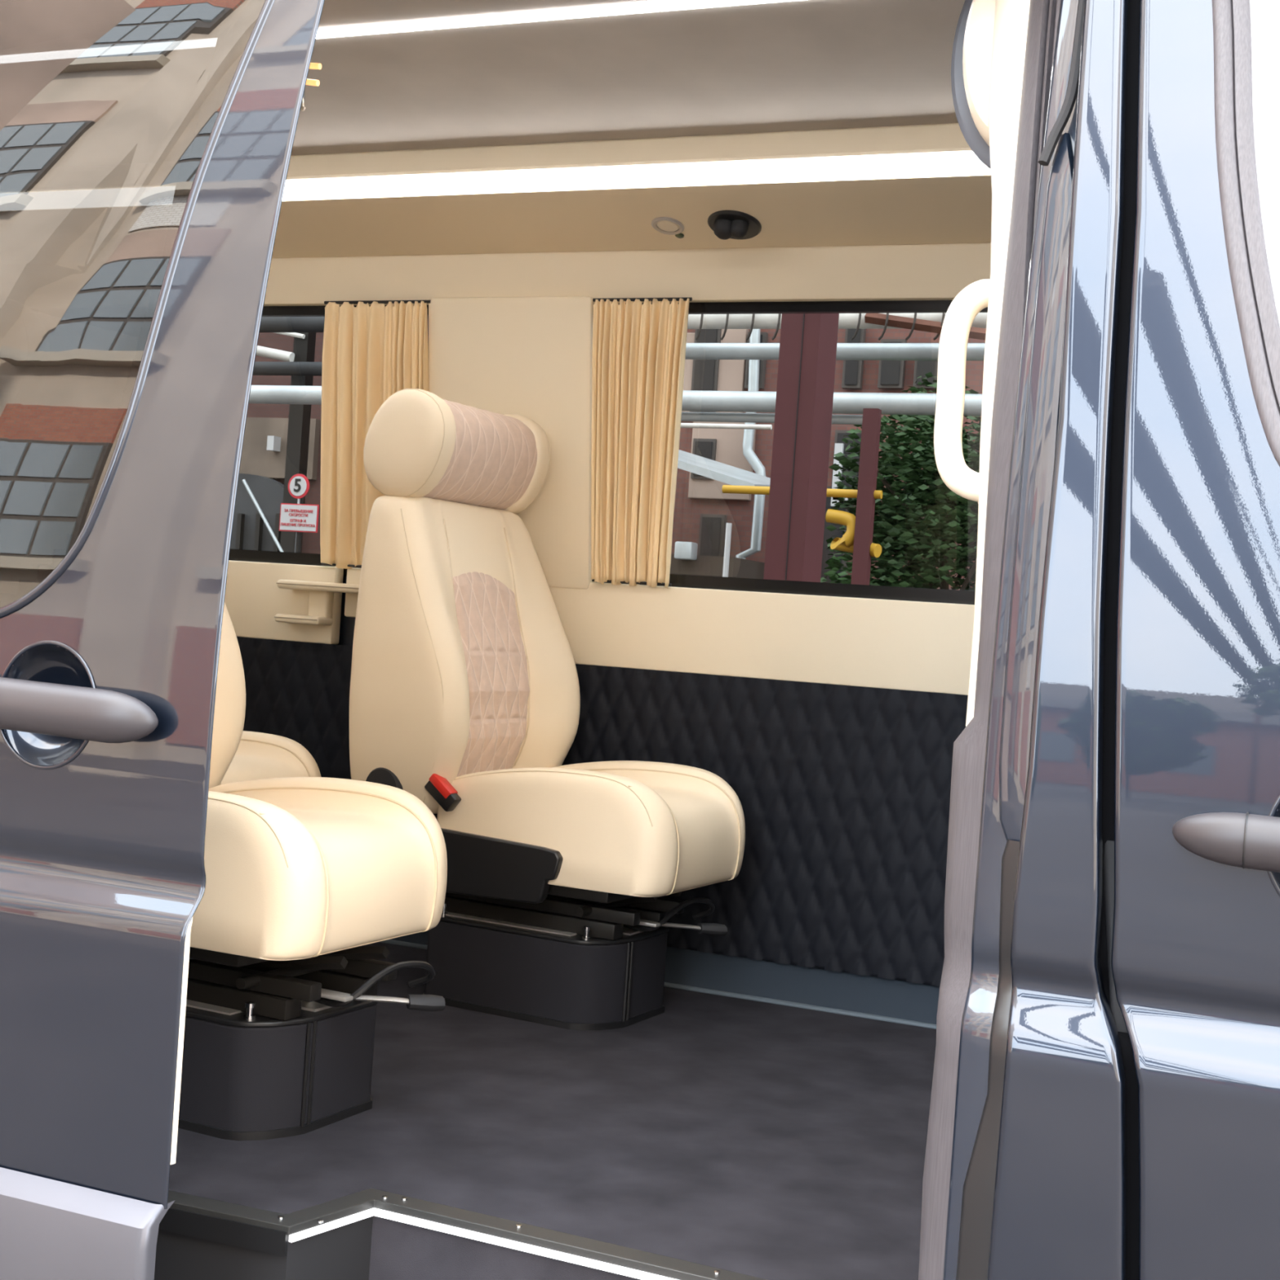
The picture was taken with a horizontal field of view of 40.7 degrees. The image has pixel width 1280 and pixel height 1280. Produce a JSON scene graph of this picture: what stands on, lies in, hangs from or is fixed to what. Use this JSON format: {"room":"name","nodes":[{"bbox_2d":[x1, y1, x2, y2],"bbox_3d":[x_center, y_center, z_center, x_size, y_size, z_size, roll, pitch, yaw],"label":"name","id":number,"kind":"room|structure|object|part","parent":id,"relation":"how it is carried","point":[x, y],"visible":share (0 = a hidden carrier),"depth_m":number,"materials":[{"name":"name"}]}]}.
{"room":"industrial yard","nodes":[
{"label":"industrial yard","id":0,"kind":"room"},
{"bbox_2d":[168,942,936,1279],"bbox_3d":[-0.258,0.782,3.085,4.650,0.020,1.800,4,1,23],"label":"floor","id":1,"kind":"structure","parent":0,"point":[765,1140],"depth_m":2.74,"materials":[{"name":"grey carpet"}]},
{"bbox_2d":[219,730,320,785],"bbox_3d":[-1.087,0.069,3.734,0.776,1.275,0.556,4,1,27],"label":"seat","id":2,"kind":"object","parent":1,"relation":"on","point":[258,755],"visible":0.04,"depth_m":3.71,"materials":[{"name":"beige leather"}]},
{"bbox_2d":[177,602,447,1141],"bbox_3d":[-0.703,0.105,2.840,0.884,1.275,0.556,4,1,27],"label":"seat","id":3,"kind":"object","parent":1,"relation":"on","point":[302,873],"visible":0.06,"depth_m":2.64,"materials":[{"name":"beige leather"}]},
{"bbox_3d":[-0.938,0.003,2.961,0.283,0.664,0.556,4,1,27],"label":"backrest","id":4,"kind":"part","parent":3,"relation":"part of","materials":[{"name":"beige leather"}]},
{"bbox_3d":[-0.716,0.534,2.724,0.505,0.060,0.040,4,1,27],"label":"slide rail","id":5,"kind":"part","parent":3,"relation":"part of","materials":[{"name":"black metal"}]},
{"bbox_2d":[186,999,332,1015],"bbox_3d":[-0.685,0.564,2.772,0.400,0.004,0.205,4,1,27],"label":"tray","id":6,"kind":"object","parent":3,"relation":"on","point":[208,1006],"depth_m":2.65,"materials":[{"name":"grey metal"}]},
{"bbox_3d":[-0.678,0.571,2.816,0.459,0.009,0.334,4,1,27],"label":"plate","id":7,"kind":"part","parent":3,"relation":"part of","materials":[{"name":"black plastic"}]},
{"bbox_3d":[-0.543,0.504,2.688,0.203,0.052,0.020,4,1,27],"label":"link arm","id":8,"kind":"part","parent":3,"relation":"part of","materials":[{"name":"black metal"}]},
{"bbox_2d":[190,777,447,960],"bbox_3d":[-0.631,0.345,2.798,0.535,0.231,0.433,4,1,27],"label":"cushion","id":9,"kind":"object","parent":3,"relation":"on","point":[296,868],"depth_m":2.60,"materials":[{"name":"beige leather"}]},
{"bbox_3d":[-0.626,0.538,2.903,0.505,0.060,0.040,4,1,27],"label":"slide rail","id":10,"kind":"part","parent":3,"relation":"part of","materials":[{"name":"black metal"}]},
{"bbox_3d":[-0.494,0.506,2.787,0.203,0.052,0.020,4,1,27],"label":"link arm","id":11,"kind":"part","parent":3,"relation":"part of","materials":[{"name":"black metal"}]},
{"bbox_3d":[-0.492,0.555,2.704,0.287,0.017,0.085,4,1,10],"label":"lever","id":12,"kind":"part","parent":3,"relation":"part of","materials":[{"name":"silver metal"}]},
{"bbox_2d":[158,1187,766,1279],"bbox_3d":[-0.183,0.800,2.270,1.250,0.041,0.188,4,1,14],"label":"step edge","id":13,"kind":"object","parent":1,"relation":"on","point":[196,1216],"visible":0.86,"depth_m":2.28,"materials":[{"name":"grey metal"}]},
{"bbox_2d":[349,388,745,1030],"bbox_3d":[-0.172,0.133,3.661,0.788,1.275,0.556,4,1,28],"label":"seat","id":14,"kind":"object","parent":1,"relation":"on","point":[464,695],"visible":0.99,"depth_m":3.55,"materials":[{"name":"beige leather"}]},
{"bbox_3d":[-0.524,0.305,3.566,0.094,0.094,0.044,4,1,28],"label":"recline knob","id":15,"kind":"part","parent":14,"relation":"part of","materials":[{"name":"black plastic"}]},
{"bbox_3d":[-0.363,0.034,3.763,0.283,0.664,0.556,4,1,28],"label":"backrest","id":16,"kind":"part","parent":14,"relation":"part of","materials":[{"name":"beige leather"}]},
{"bbox_3d":[-0.229,0.558,3.567,0.505,0.060,0.040,4,1,28],"label":"slide rail","id":17,"kind":"part","parent":14,"relation":"part of","materials":[{"name":"black metal"}]},
{"bbox_2d":[445,911,643,936],"bbox_3d":[-0.198,0.589,3.615,0.400,0.004,0.205,4,1,28],"label":"tray","id":18,"kind":"object","parent":14,"relation":"on","point":[502,919],"depth_m":3.53,"materials":[{"name":"grey metal"}]},
{"bbox_3d":[-0.190,0.596,3.658,0.459,0.009,0.334,4,1,28],"label":"plate","id":19,"kind":"part","parent":14,"relation":"part of","materials":[{"name":"black plastic"}]},
{"bbox_2d":[436,760,745,897],"bbox_3d":[-0.090,0.373,3.612,0.535,0.231,0.433,4,1,28],"label":"cushion","id":20,"kind":"object","parent":14,"relation":"on","point":[606,828],"depth_m":3.43,"materials":[{"name":"beige leather"}]},
{"bbox_3d":[-0.058,0.528,3.528,0.203,0.052,0.020,4,1,28],"label":"link arm","id":21,"kind":"part","parent":14,"relation":"part of","materials":[{"name":"black metal"}]},
{"bbox_3d":[-0.136,0.563,3.744,0.505,0.060,0.040,4,1,28],"label":"slide rail","id":22,"kind":"part","parent":14,"relation":"part of","materials":[{"name":"black metal"}]},
{"bbox_3d":[-0.007,0.531,3.626,0.203,0.052,0.020,4,1,28],"label":"link arm","id":23,"kind":"part","parent":14,"relation":"part of","materials":[{"name":"black metal"}]},
{"bbox_3d":[-0.006,0.580,3.543,0.287,0.017,0.085,4,1,11],"label":"lever","id":24,"kind":"part","parent":14,"relation":"part of","materials":[{"name":"silver metal"}]},
{"bbox_2d":[263,242,991,645],"bbox_3d":[0.146,-0.101,3.895,4.650,2.180,0.175,4,1,23],"label":"wall","id":25,"kind":"structure","parent":0,"point":[905,272],"depth_m":3.87,"materials":[{"name":"beige plastic"}]},
{"bbox_2d":[224,560,343,644],"bbox_3d":[-1.371,-0.130,4.558,1.343,0.194,0.041,4,1,23],"label":"trim","id":26,"kind":"structure","parent":25,"relation":"attached to","point":[253,597],"depth_m":4.35,"materials":[{"name":"beige plastic"}]},
{"bbox_2d":[274,579,359,625],"bbox_3d":[-0.728,-0.085,4.231,0.356,0.106,0.077,4,1,23],"label":"shelf","id":27,"kind":"object","parent":25,"relation":"attached to","point":[320,611],"depth_m":4.25,"materials":[{"name":"beige plastic"}]},
{"bbox_2d":[228,304,428,575],"bbox_3d":[-1.041,-0.521,4.405,1.215,0.675,0.116,4,1,23],"label":"window","id":28,"kind":"structure","parent":25,"relation":"in","point":[277,515],"depth_m":4.35,"materials":[{"name":"black"}]},
{"bbox_2d":[320,299,431,568],"bbox_3d":[-0.643,-0.492,4.183,0.315,0.644,0.122,4,1,23],"label":"curtain","id":29,"kind":"object","parent":25,"relation":"hanging from","point":[372,353],"visible":0.64,"depth_m":4.18,"materials":[{"name":"brown fabric"}]},
{"bbox_3d":[-0.647,-0.178,4.229,0.314,0.006,0.006,4,1,23],"label":"rail","id":30,"kind":"part","parent":29,"relation":"part of","materials":[{"name":"black plastic"}]},
{"bbox_3d":[-0.630,-0.809,4.133,0.294,0.008,0.008,4,1,23],"label":"rail","id":31,"kind":"part","parent":29,"relation":"part of","materials":[{"name":"black plastic"}]},
{"bbox_2d":[428,296,595,589],"bbox_3d":[-0.302,-0.463,4.065,0.429,0.667,0.142,4,1,23],"label":"pillar","id":32,"kind":"structure","parent":25,"relation":"attached to","point":[528,357],"depth_m":4.00,"materials":[{"name":"beige plastic"}]},
{"bbox_2d":[236,636,968,986],"bbox_3d":[-0.455,0.346,4.157,3.400,0.624,0.030,4,1,23],"label":"panel","id":33,"kind":"object","parent":25,"relation":"attached to","point":[843,792],"visible":0.27,"depth_m":3.81,"materials":[{"name":"black leather"}]},
{"bbox_2d":[271,123,991,257],"bbox_3d":[-0.453,-1.005,3.929,3.400,0.200,0.334,4,1,23],"label":"overhead panel","id":34,"kind":"object","parent":25,"relation":"attached to","point":[953,209],"visible":0.48,"depth_m":3.67,"materials":[{"name":"beige plastic"}]},
{"bbox_2d":[282,152,991,200],"bbox_3d":[-0.505,-1.001,3.803,3.360,0.040,0.020,4,1,23],"label":"light strip","id":35,"kind":"object","parent":34,"relation":"attached to","point":[962,163],"visible":0.44,"depth_m":3.58,"materials":[{"name":"white plastic"}]},
{"bbox_2d":[651,217,684,235],"bbox_3d":[0.060,-0.897,3.732,0.072,0.027,0.071,4,1,23],"label":"dome light","id":36,"kind":"object","parent":34,"relation":"attached to","point":[666,225],"visible":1,"depth_m":3.73,"materials":[{"name":"beige plastic"}]},
{"bbox_2d":[675,233,684,238],"bbox_3d":[0.087,-0.883,3.765,0.020,0.011,0.021,4,1,23],"label":"button","id":37,"kind":"object","parent":34,"relation":"attached to","point":[679,235],"visible":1,"depth_m":3.76,"materials":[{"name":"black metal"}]},
{"bbox_2d":[707,209,761,239],"bbox_3d":[0.201,-0.878,3.675,0.116,0.055,0.114,4,1,23],"label":"air vent","id":38,"kind":"object","parent":34,"relation":"attached to","point":[726,224],"visible":1,"depth_m":3.64,"materials":[{"name":"black plastic"}]},
{"bbox_2d":[591,297,692,587],"bbox_3d":[0.001,-0.445,3.914,0.239,0.644,0.121,4,1,23],"label":"curtain","id":39,"kind":"object","parent":25,"relation":"hanging from","point":[638,350],"visible":1,"depth_m":3.90,"materials":[{"name":"brown fabric"}]},
{"bbox_3d":[-0.019,-0.132,3.966,0.198,0.006,0.006,4,1,23],"label":"rail","id":40,"kind":"part","parent":39,"relation":"part of","materials":[{"name":"black plastic"}]},
{"bbox_3d":[0.004,-0.763,3.867,0.239,0.008,0.008,4,1,23],"label":"rail","id":41,"kind":"part","parent":39,"relation":"part of","materials":[{"name":"black plastic"}]},
{"bbox_2d":[344,567,974,695],"bbox_3d":[0.207,-0.015,3.896,2.027,0.194,0.041,4,1,23],"label":"trim","id":42,"kind":"structure","parent":25,"relation":"attached to","point":[926,646],"depth_m":3.84,"materials":[{"name":"beige plastic"}]},
{"bbox_2d":[379,930,939,1029],"bbox_3d":[-0.483,0.700,4.154,3.400,0.110,0.025,4,1,23],"label":"baseboard","id":43,"kind":"structure","parent":25,"relation":"attached to","point":[895,998],"depth_m":3.81,"materials":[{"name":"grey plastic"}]},
{"bbox_2d":[604,300,987,604],"bbox_3d":[0.416,-0.415,3.794,1.118,0.675,0.116,4,1,23],"label":"window","id":44,"kind":"structure","parent":25,"relation":"in","point":[806,464],"depth_m":3.80,"materials":[{"name":"black"}]},
{"bbox_2d":[290,0,964,155],"bbox_3d":[-0.177,-1.099,2.950,4.650,0.114,1.570,4,1,23],"label":"ceiling","id":45,"kind":"structure","parent":0,"point":[800,64],"depth_m":3.23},
{"bbox_2d":[300,62,321,111],"bbox_3d":[-0.601,-1.035,3.086,0.067,0.178,0.025,4,1,23],"label":"lamp","id":46,"kind":"object","parent":45,"relation":"attached to","point":[313,65],"visible":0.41,"depth_m":3.08,"materials":[{"name":"yellow plastic"}]},
{"bbox_2d":[315,0,798,38],"bbox_3d":[-0.153,-1.091,3.008,4.610,0.008,0.029,4,1,23],"label":"light strip","id":47,"kind":"object","parent":45,"relation":"attached to","point":[678,4],"visible":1,"depth_m":3.01,"materials":[{"name":"white plastic"}]},
{"bbox_2d":[918,0,1139,1279],"bbox_3d":[0.447,0.071,1.917,0.212,2.200,0.484,4,1,-6],"label":"pillar","id":48,"kind":"structure","parent":0,"point":[1031,1171],"depth_m":1.79,"materials":[{"name":"black metal"}]},
{"bbox_2d":[951,0,995,168],"bbox_3d":[0.467,-0.727,2.130,0.175,0.291,0.094,4,1,23],"label":"pod","id":49,"kind":"object","parent":48,"relation":"attached to","point":[972,46],"visible":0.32,"depth_m":2.12,"materials":[{"name":"beige plastic"}]},
{"bbox_2d":[965,0,1030,726],"bbox_3d":[0.437,-0.437,2.078,0.073,1.072,0.347,4,1,15],"label":"trim","id":50,"kind":"structure","parent":48,"relation":"attached to","point":[1011,16],"depth_m":2.00,"materials":[{"name":"beige plastic"}]},
{"bbox_2d":[933,279,990,504],"bbox_3d":[0.391,-0.291,2.034,0.084,0.272,0.082,4,1,23],"label":"handle","id":51,"kind":"object","parent":50,"relation":"attached to","point":[952,467],"visible":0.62,"depth_m":2.02,"materials":[{"name":"beige plastic"}]},
{"bbox_3d":[0.493,0.075,1.841,0.145,2.200,0.296,4,1,16],"label":"pillar panel","id":52,"kind":"part","parent":48,"relation":"part of","materials":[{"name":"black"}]},
{"bbox_2d":[1103,0,1279,1279],"bbox_3d":[1.020,0.123,1.609,1.228,2.220,0.297,4,1,23],"label":"front door","id":53,"kind":"structure","parent":48,"relation":"attached to","point":[1192,863],"depth_m":1.71,"materials":[{"name":"black"}]},
{"bbox_3d":[0.664,0.200,1.619,0.320,0.056,0.039,4,1,23],"label":"door handle","id":54,"kind":"part","parent":53,"relation":"part of","materials":[{"name":"grey plastic"}]},
{"bbox_3d":[1.040,-0.511,1.625,0.998,0.860,0.189,4,1,23],"label":"door glass","id":55,"kind":"part","parent":53,"relation":"part of","materials":[{"name":"glass"}]},
{"bbox_2d":[1266,795,1279,896],"bbox_3d":[0.682,0.198,1.660,0.153,0.165,0.050,4,1,23],"label":"cup","id":56,"kind":"object","parent":53,"relation":"on","point":[1273,801],"depth_m":1.67,"materials":[{"name":"black metal"}]},
{"bbox_3d":[-0.274,1.021,3.088,4.650,0.100,1.920,4,1,23],"label":"step","id":57,"kind":"structure","parent":0,"visible":0},
{"bbox_2d":[154,1216,373,1279],"bbox_3d":[-0.595,0.937,2.322,0.433,0.320,0.137,4,1,1],"label":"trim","id":58,"kind":"structure","parent":57,"relation":"on","point":[343,1252],"depth_m":2.30,"materials":[{"name":"black plastic"}]},
{"bbox_2d":[368,1215,641,1279],"bbox_3d":[0.007,0.979,2.215,0.836,0.322,0.020,4,1,24],"label":"trim","id":59,"kind":"structure","parent":57,"relation":"on","point":[400,1251],"depth_m":2.32,"materials":[{"name":"grey plastic"}]},
{"bbox_3d":[-0.069,-1.034,2.118,1.500,0.210,0.080,4,1,23],"label":"wall","id":60,"kind":"structure","parent":0,"visible":0},
{"bbox_2d":[0,0,324,1279],"bbox_3d":[-0.992,-0.023,2.345,1.162,2.260,0.329,4,1,23],"label":"sliding door","id":61,"kind":"structure","parent":60,"relation":"in","point":[146,146],"depth_m":2.10,"materials":[{"name":"black metal"}]},
{"bbox_2d":[0,640,95,769],"bbox_3d":[-0.722,0.080,2.141,0.157,0.159,0.050,4,1,23],"label":"cup","id":62,"kind":"object","parent":61,"relation":"on","point":[72,663],"depth_m":2.14,"materials":[{"name":"black"}]},
{"bbox_3d":[-0.765,0.079,2.106,0.417,0.068,0.047,4,1,23],"label":"door handle","id":63,"kind":"part","parent":61,"relation":"part of","materials":[{"name":"grey plastic"}]},
{"bbox_3d":[-0.900,-0.517,2.304,0.935,1.010,0.184,4,1,23],"label":"door glass","id":64,"kind":"part","parent":61,"relation":"part of","materials":[{"name":"glass"}]},
{"bbox_3d":[-0.483,-0.246,2.171,0.082,1.740,0.265,4,1,23],"label":"trim","id":65,"kind":"part","parent":61,"relation":"part of","materials":[{"name":"beige plastic"}]}
]}

